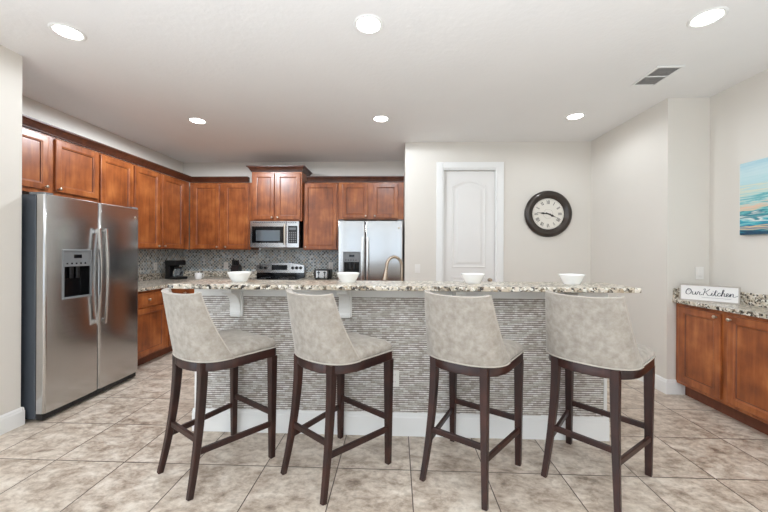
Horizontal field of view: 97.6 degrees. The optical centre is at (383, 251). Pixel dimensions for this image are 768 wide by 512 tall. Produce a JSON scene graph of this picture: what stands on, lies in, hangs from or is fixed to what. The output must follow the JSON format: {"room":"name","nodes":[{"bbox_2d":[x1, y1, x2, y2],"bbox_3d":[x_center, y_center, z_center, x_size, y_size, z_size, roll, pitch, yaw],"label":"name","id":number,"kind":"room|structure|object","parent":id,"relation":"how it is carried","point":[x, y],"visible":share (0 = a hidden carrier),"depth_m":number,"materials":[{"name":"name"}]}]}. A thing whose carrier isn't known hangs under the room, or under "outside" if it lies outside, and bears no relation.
{"room":"kitchen","nodes":[
{"label":"kitchen","id":0,"kind":"room"},
{"bbox_2d":[0,45,21,415],"bbox_3d":[-3.194,-0.088,1.943,0.834,2.805,1.252,0,0,2],"label":"wall","id":1,"kind":"structure","parent":0,"point":[10,61],"depth_m":2.48,"materials":[{"name":"beige paint"}]},
{"bbox_2d":[0,407,22,435],"bbox_3d":[-2.776,1.248,1.928,0.016,0.137,1.252,0,0,2],"label":"baseboard","id":2,"kind":"structure","parent":1,"relation":"attached to","point":[9,421],"depth_m":2.48,"materials":[{"name":"white paint"}]},
{"bbox_2d":[22,407,24,424],"bbox_3d":[-2.830,1.248,2.564,0.170,0.137,0.016,0,0,2],"label":"baseboard","id":3,"kind":"structure","parent":1,"relation":"attached to","point":[23,409],"depth_m":2.56,"materials":[{"name":"white paint"}]},
{"bbox_2d":[22,95,182,176],"bbox_3d":[-3.473,-0.089,4.095,0.120,2.805,3.028,0,0,2],"label":"wall","id":4,"kind":"structure","parent":0,"point":[32,108],"depth_m":3.92,"materials":[{"name":"beige paint"}]},
{"bbox_2d":[22,127,98,202],"bbox_3d":[-3.257,-0.808,3.134,0.374,0.555,1.027,0,0,2],"label":"upper cabinet","id":5,"kind":"object","parent":4,"relation":"attached to","point":[50,164],"visible":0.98,"depth_m":3.20,"materials":[{"name":"brown wood"}]},
{"bbox_2d":[98,152,132,206],"bbox_3d":[-3.231,-0.563,3.886,0.374,1.045,0.471,0,0,2],"label":"upper cabinet","id":6,"kind":"object","parent":4,"relation":"attached to","point":[115,174],"visible":0.22,"depth_m":3.86,"materials":[{"name":"brown wood"}]},
{"bbox_2d":[138,249,182,274],"bbox_3d":[-3.391,0.133,4.597,0.008,0.360,2.001,0,0,2],"label":"backsplash","id":7,"kind":"structure","parent":4,"relation":"attached to","point":[147,258],"depth_m":4.96,"materials":[{"name":"tile"}]},
{"bbox_2d":[132,164,188,248],"bbox_3d":[-3.201,-0.563,4.688,0.374,1.045,1.129,0,0,2],"label":"upper cabinet","id":8,"kind":"object","parent":4,"relation":"attached to","point":[161,200],"visible":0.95,"depth_m":4.61,"materials":[{"name":"brown wood"}]},
{"bbox_2d":[22,114,249,182],"bbox_3d":[-2.614,-1.123,3.908,0.950,0.078,2.680,0,0,2],"label":"crown molding","id":9,"kind":"structure","parent":8,"relation":"attached to","point":[28,122],"depth_m":3.80,"materials":[{"name":"brown wood"}]},
{"bbox_2d":[183,162,403,276],"bbox_3d":[-1.580,-0.080,5.601,3.795,2.805,0.120,0,0,2],"label":"wall","id":10,"kind":"structure","parent":0,"point":[206,169],"depth_m":5.53,"materials":[{"name":"beige paint"}]},
{"bbox_2d":[190,183,258,249],"bbox_3d":[-2.528,-0.560,5.385,1.016,1.045,0.378,0,0,2],"label":"upper cabinet","id":11,"kind":"object","parent":10,"relation":"attached to","point":[220,213],"depth_m":5.23,"materials":[{"name":"brown wood"}]},
{"bbox_2d":[183,249,337,271],"bbox_3d":[-1.980,0.140,5.551,2.739,0.360,0.008,0,0,2],"label":"backsplash","id":12,"kind":"structure","parent":10,"relation":"attached to","point":[196,260],"depth_m":5.55,"materials":[{"name":"tile"}]},
{"bbox_2d":[252,172,306,221],"bbox_3d":[-1.632,-0.851,5.313,0.775,0.745,0.458,0,0,2],"label":"upper cabinet","id":13,"kind":"object","parent":10,"relation":"attached to","point":[276,196],"visible":0.97,"depth_m":5.12,"materials":[{"name":"brown wood"}]},
{"bbox_2d":[250,221,302,247],"bbox_3d":[-1.662,-0.269,5.302,0.760,0.408,0.463,0,0,2],"label":"microwave","id":14,"kind":"object","parent":13,"relation":"attached to","point":[263,234],"visible":0.99,"depth_m":5.11,"materials":[{"name":"silver metal"}]},
{"bbox_2d":[246,165,311,175],"bbox_3d":[-1.631,-1.263,5.298,0.892,0.078,0.487,0,0,2],"label":"crown molding","id":15,"kind":"structure","parent":13,"relation":"attached to","point":[267,168],"depth_m":5.09,"materials":[{"name":"brown wood"}]},
{"bbox_2d":[303,182,338,249],"bbox_3d":[-0.969,-0.552,5.329,0.548,1.045,0.378,0,0,2],"label":"upper cabinet","id":16,"kind":"object","parent":10,"relation":"attached to","point":[320,199],"visible":0.98,"depth_m":5.18,"materials":[{"name":"brown wood"}]},
{"bbox_2d":[339,182,403,220],"bbox_3d":[-0.193,-0.786,5.300,0.999,0.570,0.378,0,0,2],"label":"upper cabinet","id":17,"kind":"object","parent":10,"relation":"attached to","point":[358,201],"visible":0.97,"depth_m":5.15,"materials":[{"name":"brown wood"}]},
{"bbox_2d":[306,176,403,181],"bbox_3d":[-0.440,-1.112,5.130,1.488,0.078,0.078,0,0,2],"label":"crown molding","id":18,"kind":"structure","parent":17,"relation":"attached to","point":[309,178],"depth_m":5.12,"materials":[{"name":"brown wood"}]},
{"bbox_2d":[0,0,767,162],"bbox_3d":[-0.280,-1.526,0.451,6.813,0.100,10.380,0,0,2],"label":"ceiling","id":19,"kind":"structure","parent":0,"point":[270,80],"depth_m":2.67,"materials":[{"name":"paint"}]},
{"bbox_2d":[48,22,86,40],"bbox_3d":[-2.134,-1.482,2.269,0.196,0.006,0.196,0,0,2],"label":"recessed light","id":20,"kind":"object","parent":19,"relation":"in","point":[63,30],"visible":1,"depth_m":2.26,"materials":[{"name":"white paint"}]},
{"bbox_2d":[188,117,206,123],"bbox_3d":[-2.108,-1.482,3.799,0.196,0.006,0.196,0,0,2],"label":"recessed light","id":21,"kind":"object","parent":19,"relation":"in","point":[191,119],"visible":1,"depth_m":3.79,"materials":[{"name":"white paint"}]},
{"bbox_2d":[353,14,383,34],"bbox_3d":[-0.101,-1.472,2.180,0.196,0.006,0.196,0,0,2],"label":"recessed light","id":22,"kind":"object","parent":19,"relation":"in","point":[368,24],"visible":1,"depth_m":2.17,"materials":[{"name":"white paint"}]},
{"bbox_2d":[372,115,389,121],"bbox_3d":[-0.035,-1.471,3.719,0.196,0.006,0.196,0,0,2],"label":"recessed light","id":23,"kind":"object","parent":19,"relation":"in","point":[379,118],"visible":1,"depth_m":3.71,"materials":[{"name":"white paint"}]},
{"bbox_2d":[565,113,585,119],"bbox_3d":[2.065,-1.461,3.628,0.196,0.006,0.196,0,0,2],"label":"recessed light","id":24,"kind":"object","parent":19,"relation":"in","point":[574,116],"visible":1,"depth_m":3.62,"materials":[{"name":"white paint"}]},
{"bbox_2d":[630,66,684,85],"bbox_3d":[2.265,-1.460,2.795,0.214,0.008,0.314,0,0,2],"label":"ceiling vent","id":25,"kind":"object","parent":19,"relation":"in","point":[658,74],"visible":1,"depth_m":2.78,"materials":[{"name":"white metal"}]},
{"bbox_2d":[686,6,729,27],"bbox_3d":[2.020,-1.461,2.100,0.196,0.006,0.196,0,0,2],"label":"recessed light","id":26,"kind":"object","parent":19,"relation":"in","point":[707,17],"visible":1,"depth_m":2.09,"materials":[{"name":"white paint"}]},
{"bbox_2d":[0,351,767,511],"bbox_3d":[-0.294,1.379,0.451,6.813,0.100,10.380,0,0,2],"label":"floor","id":27,"kind":"structure","parent":0,"point":[102,452],"depth_m":2.05,"materials":[{"name":"tile"}]},
{"bbox_2d":[21,192,137,419],"bbox_3d":[-2.975,0.418,3.079,0.875,1.769,0.951,0,0,2],"label":"refrigerator","id":28,"kind":"object","parent":27,"relation":"on","point":[79,258],"visible":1,"depth_m":2.83,"materials":[{"name":"silver metal"}]},
{"bbox_2d":[138,288,165,365],"bbox_3d":[-3.065,0.879,3.920,0.716,0.872,0.661,0,0,2],"label":"base cabinet","id":29,"kind":"object","parent":27,"relation":"on","point":[151,309],"visible":0.36,"depth_m":3.97,"materials":[{"name":"brown wood"}]},
{"bbox_2d":[160,287,193,355],"bbox_3d":[-3.041,0.879,4.590,0.716,0.872,0.674,0,0,2],"label":"base cabinet","id":30,"kind":"object","parent":27,"relation":"on","point":[168,348],"visible":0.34,"depth_m":4.34,"materials":[{"name":"brown wood"}]},
{"bbox_2d":[138,271,256,291],"bbox_3d":[-2.760,0.380,4.573,1.276,0.126,2.019,0,0,2],"label":"countertop","id":31,"kind":"structure","parent":30,"relation":"on","point":[146,282],"depth_m":4.93,"materials":[{"name":"beige stone"}]},
{"bbox_2d":[165,260,187,279],"bbox_3d":[-3.107,0.264,5.041,0.288,0.280,0.180,0,0,22],"label":"coffee maker","id":32,"kind":"object","parent":31,"relation":"on","point":[172,269],"visible":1,"depth_m":4.99,"materials":[{"name":"black plastic"}]},
{"bbox_2d":[195,273,204,278],"bbox_3d":[-2.767,0.359,5.032,0.125,0.092,0.099,0,0,-40],"label":"mug","id":33,"kind":"object","parent":31,"relation":"on","point":[197,275],"visible":0.99,"depth_m":4.98,"materials":[{"name":"white ceramic"}]},
{"bbox_2d":[230,259,241,271],"bbox_3d":[-2.382,0.261,5.405,0.120,0.293,0.170,0,0,2],"label":"knife block","id":34,"kind":"object","parent":31,"relation":"on","point":[235,266],"visible":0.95,"depth_m":5.38,"materials":[{"name":"black plastic"}]},
{"bbox_2d":[157,288,276,500],"bbox_3d":[-1.049,0.774,2.103,0.508,1.109,0.560,0,0,36],"label":"bar stool","id":35,"kind":"object","parent":27,"relation":"on","point":[198,346],"visible":1,"depth_m":1.92,"materials":[{"name":"beige fabric"}]},
{"bbox_2d":[218,329,275,356],"bbox_3d":[-1.029,0.575,2.130,0.498,0.084,0.485,0,0,36],"label":"seat cushion","id":36,"kind":"object","parent":35,"relation":"on","point":[238,343],"depth_m":2.07,"materials":[{"name":"beige fabric"}]},
{"bbox_2d":[248,262,304,279],"bbox_3d":[-1.698,0.737,5.169,0.788,1.130,0.692,0,0,2],"label":"range","id":37,"kind":"object","parent":27,"relation":"on","point":[280,270],"visible":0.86,"depth_m":5.46,"materials":[{"name":"silver metal"}]},
{"bbox_2d":[248,277,304,279],"bbox_3d":[-1.696,0.416,5.190,0.786,0.020,0.590,0,0,2],"label":"cooktop","id":38,"kind":"object","parent":37,"relation":"in","point":[254,278],"depth_m":5.16,"materials":[{"name":"black glass"}]},
{"bbox_2d":[280,288,393,505],"bbox_3d":[-0.302,0.778,2.076,0.508,1.109,0.560,0,0,41],"label":"bar stool","id":39,"kind":"object","parent":27,"relation":"on","point":[322,343],"visible":1,"depth_m":1.90,"materials":[{"name":"beige fabric"}]},
{"bbox_2d":[346,331,391,358],"bbox_3d":[-0.280,0.578,2.101,0.498,0.084,0.485,0,0,41],"label":"seat cushion","id":40,"kind":"object","parent":39,"relation":"on","point":[363,346],"depth_m":2.01,"materials":[{"name":"beige fabric"}]},
{"bbox_2d":[338,220,402,280],"bbox_3d":[-0.178,0.436,5.002,0.901,1.760,0.895,0,0,2],"label":"refrigerator","id":41,"kind":"object","parent":27,"relation":"on","point":[365,248],"visible":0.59,"depth_m":4.61,"materials":[{"name":"silver metal"}]},
{"bbox_2d":[192,289,609,440],"bbox_3d":[0.090,0.792,2.435,3.022,1.074,0.320,0,0,2],"label":"kitchen island","id":42,"kind":"object","parent":27,"relation":"on","point":[395,317],"visible":0.34,"depth_m":2.44,"materials":[{"name":"grey tile"}]},
{"bbox_2d":[393,370,398,385],"bbox_3d":[0.074,0.917,2.441,0.072,0.116,0.009,0,0,2],"label":"wall outlet","id":43,"kind":"object","parent":42,"relation":"attached to","point":[395,372],"visible":0.69,"depth_m":2.44,"materials":[{"name":"white plastic"}]},
{"bbox_2d":[168,279,640,292],"bbox_3d":[0.102,0.238,2.395,3.093,0.032,0.405,0,0,2],"label":"island countertop","id":44,"kind":"structure","parent":42,"relation":"on","point":[584,287],"depth_m":2.23,"materials":[{"name":"stone"}]},
{"bbox_2d":[227,271,251,281],"bbox_3d":[-1.067,0.182,2.480,0.170,0.069,0.170,0,0,2],"label":"bowl","id":45,"kind":"object","parent":44,"relation":"on","point":[236,276],"visible":1,"depth_m":2.43,"materials":[{"name":"white ceramic"}]},
{"bbox_2d":[337,272,359,282],"bbox_3d":[-0.262,0.186,2.451,0.170,0.069,0.170,0,0,2],"label":"bowl","id":46,"kind":"object","parent":44,"relation":"on","point":[344,277],"visible":1,"depth_m":2.39,"materials":[{"name":"white ceramic"}]},
{"bbox_2d":[461,273,484,283],"bbox_3d":[0.639,0.190,2.418,0.170,0.069,0.170,0,0,2],"label":"bowl","id":47,"kind":"object","parent":44,"relation":"on","point":[469,278],"visible":0.98,"depth_m":2.36,"materials":[{"name":"white ceramic"}]},
{"bbox_2d":[558,274,584,284],"bbox_3d":[1.337,0.194,2.393,0.170,0.069,0.170,0,0,2],"label":"bowl","id":48,"kind":"object","parent":44,"relation":"on","point":[571,279],"visible":1,"depth_m":2.34,"materials":[{"name":"white ceramic"}]},
{"bbox_2d":[419,290,523,510],"bbox_3d":[0.520,0.782,2.044,0.508,1.109,0.560,0,0,37],"label":"bar stool","id":49,"kind":"object","parent":27,"relation":"on","point":[464,337],"visible":1,"depth_m":1.85,"materials":[{"name":"beige fabric"}]},
{"bbox_2d":[503,339,522,360],"bbox_3d":[0.540,0.582,2.070,0.498,0.084,0.485,0,0,37],"label":"seat cushion","id":50,"kind":"object","parent":49,"relation":"on","point":[513,350],"depth_m":1.99,"materials":[{"name":"beige fabric"}]},
{"bbox_2d":[541,290,655,511],"bbox_3d":[1.259,0.785,2.020,0.560,1.109,0.508,0,0,-41],"label":"bar stool","id":51,"kind":"object","parent":27,"relation":"on","point":[592,336],"visible":1,"depth_m":1.86,"materials":[{"name":"beige fabric"}]},
{"bbox_2d":[637,344,654,364],"bbox_3d":[1.284,0.586,2.042,0.485,0.084,0.498,0,0,-41],"label":"seat cushion","id":52,"kind":"object","parent":51,"relation":"on","point":[645,355],"depth_m":1.92,"materials":[{"name":"beige fabric"}]},
{"bbox_2d":[676,303,767,434],"bbox_3d":[2.871,0.910,2.691,0.352,0.868,0.969,0,0,2],"label":"base cabinet","id":53,"kind":"object","parent":27,"relation":"on","point":[722,356],"visible":0.99,"depth_m":2.71,"materials":[{"name":"brown wood"}]},
{"bbox_3d":[-0.975,0.889,5.187,0.639,0.872,0.660,0,0,2],"label":"base cabinet","id":54,"kind":"object","parent":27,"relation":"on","visible":0},
{"bbox_2d":[298,272,337,279],"bbox_3d":[-0.968,0.388,5.196,0.647,0.126,0.644,0,0,2],"label":"countertop","id":55,"kind":"structure","parent":54,"relation":"on","point":[309,275],"depth_m":5.48,"materials":[{"name":"beige stone"}]},
{"bbox_2d":[314,269,332,279],"bbox_3d":[-0.930,0.339,5.151,0.240,0.151,0.272,0,0,2],"label":"toaster","id":56,"kind":"object","parent":55,"relation":"on","point":[318,273],"visible":1,"depth_m":5.04,"materials":[{"name":"silver metal"}]},
{"bbox_3d":[0.103,0.894,2.823,2.990,0.871,0.450,0,0,2],"label":"cabinet","id":57,"kind":"object","parent":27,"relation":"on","visible":0},
{"bbox_3d":[0.106,0.439,2.849,3.050,0.036,0.498,0,0,2],"label":"countertop","id":58,"kind":"structure","parent":57,"relation":"on","visible":0},
{"bbox_2d":[382,255,402,280],"bbox_3d":[0.106,0.224,2.760,0.265,0.392,0.060,0,0,-23],"label":"faucet","id":59,"kind":"object","parent":58,"relation":"on","point":[385,273],"visible":0.62,"depth_m":2.73,"materials":[{"name":"silver metal"}]},
{"bbox_2d":[403,152,404,280],"bbox_3d":[0.361,-0.071,5.115,0.120,2.805,0.950,0,0,2],"label":"wall","id":60,"kind":"structure","parent":0,"point":[404,152],"depth_m":4.88,"materials":[{"name":"beige paint"}]},
{"bbox_2d":[404,141,590,281],"bbox_3d":[1.518,-0.065,4.538,2.473,2.805,0.120,0,0,2],"label":"wall","id":61,"kind":"structure","parent":0,"point":[562,167],"depth_m":4.47,"materials":[{"name":"beige paint"}]},
{"bbox_2d":[415,264,419,272],"bbox_3d":[0.450,0.222,4.511,0.072,0.116,0.010,0,0,2],"label":"light switch","id":62,"kind":"object","parent":61,"relation":"attached to","point":[417,266],"visible":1,"depth_m":4.51,"materials":[{"name":"white plastic"}]},
{"bbox_2d":[436,162,503,281],"bbox_3d":[1.145,0.068,4.541,0.890,2.536,0.131,0,0,2],"label":"door","id":63,"kind":"structure","parent":61,"relation":"in","point":[469,195],"depth_m":4.53,"materials":[{"name":"white paint"}]},
{"bbox_2d":[524,191,571,236],"bbox_3d":[2.168,-0.503,4.428,0.616,0.616,0.052,0,0,2],"label":"wall clock","id":64,"kind":"object","parent":61,"relation":"attached to","point":[547,213],"visible":1,"depth_m":4.43,"materials":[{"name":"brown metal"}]},
{"bbox_2d":[591,104,657,373],"bbox_3d":[2.776,-0.059,3.867,0.132,2.805,1.130,0,0,2],"label":"wall","id":65,"kind":"structure","parent":0,"point":[624,160],"depth_m":3.68,"materials":[{"name":"beige paint"}]},
{"bbox_2d":[638,374,667,393],"bbox_3d":[2.693,1.275,3.801,0.016,0.137,1.266,0,0,2],"label":"baseboard","id":66,"kind":"structure","parent":65,"relation":"attached to","point":[661,384],"depth_m":3.24,"materials":[{"name":"white paint"}]},
{"bbox_2d":[657,97,709,378],"bbox_3d":[2.940,-0.058,3.235,0.505,2.805,0.120,0,0,2],"label":"wall column","id":67,"kind":"structure","parent":0,"point":[683,123],"depth_m":3.18,"materials":[{"name":"beige paint"}]},
{"bbox_2d":[667,379,684,394],"bbox_3d":[2.770,1.275,3.173,0.182,0.137,0.016,0,0,2],"label":"baseboard","id":68,"kind":"structure","parent":67,"relation":"attached to","point":[674,388],"depth_m":3.17,"materials":[{"name":"white paint"}]},
{"bbox_2d":[695,267,703,278],"bbox_3d":[2.978,0.199,3.169,0.072,0.116,0.010,0,0,2],"label":"light switch","id":69,"kind":"object","parent":67,"relation":"attached to","point":[699,270],"visible":1,"depth_m":3.17,"materials":[{"name":"white plastic"}]},
{"bbox_2d":[709,69,767,294],"bbox_3d":[2.987,-0.058,-0.769,0.120,2.805,7.880,0,0,2],"label":"wall","id":70,"kind":"structure","parent":0,"point":[738,113],"depth_m":2.93,"materials":[{"name":"beige paint"}]},
{"bbox_2d":[739,157,767,234],"bbox_3d":[3.020,-0.444,2.258,0.036,0.602,1.202,0,0,2],"label":"picture","id":71,"kind":"object","parent":70,"relation":"attached to","point":[753,211],"visible":1,"depth_m":2.74,"materials":[{"name":"blue paint"}]},
{"bbox_3d":[2.837,0.910,1.756,0.352,0.868,0.899,0,0,2],"label":"base cabinet","id":72,"kind":"object","parent":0,"visible":0},
{"bbox_2d":[672,288,767,318],"bbox_3d":[2.863,0.407,2.237,0.340,0.136,1.880,0,0,2],"label":"countertop","id":73,"kind":"structure","parent":72,"relation":"on","point":[751,304],"depth_m":2.73,"materials":[{"name":"beige stone"}]},
{"bbox_2d":[679,283,739,304],"bbox_3d":[2.874,0.368,2.976,0.030,0.148,0.387,0,0,-40],"label":"sign","id":74,"kind":"object","parent":73,"relation":"on","point":[693,292],"visible":1,"depth_m":2.96,"materials":[{"name":"grey wood"}]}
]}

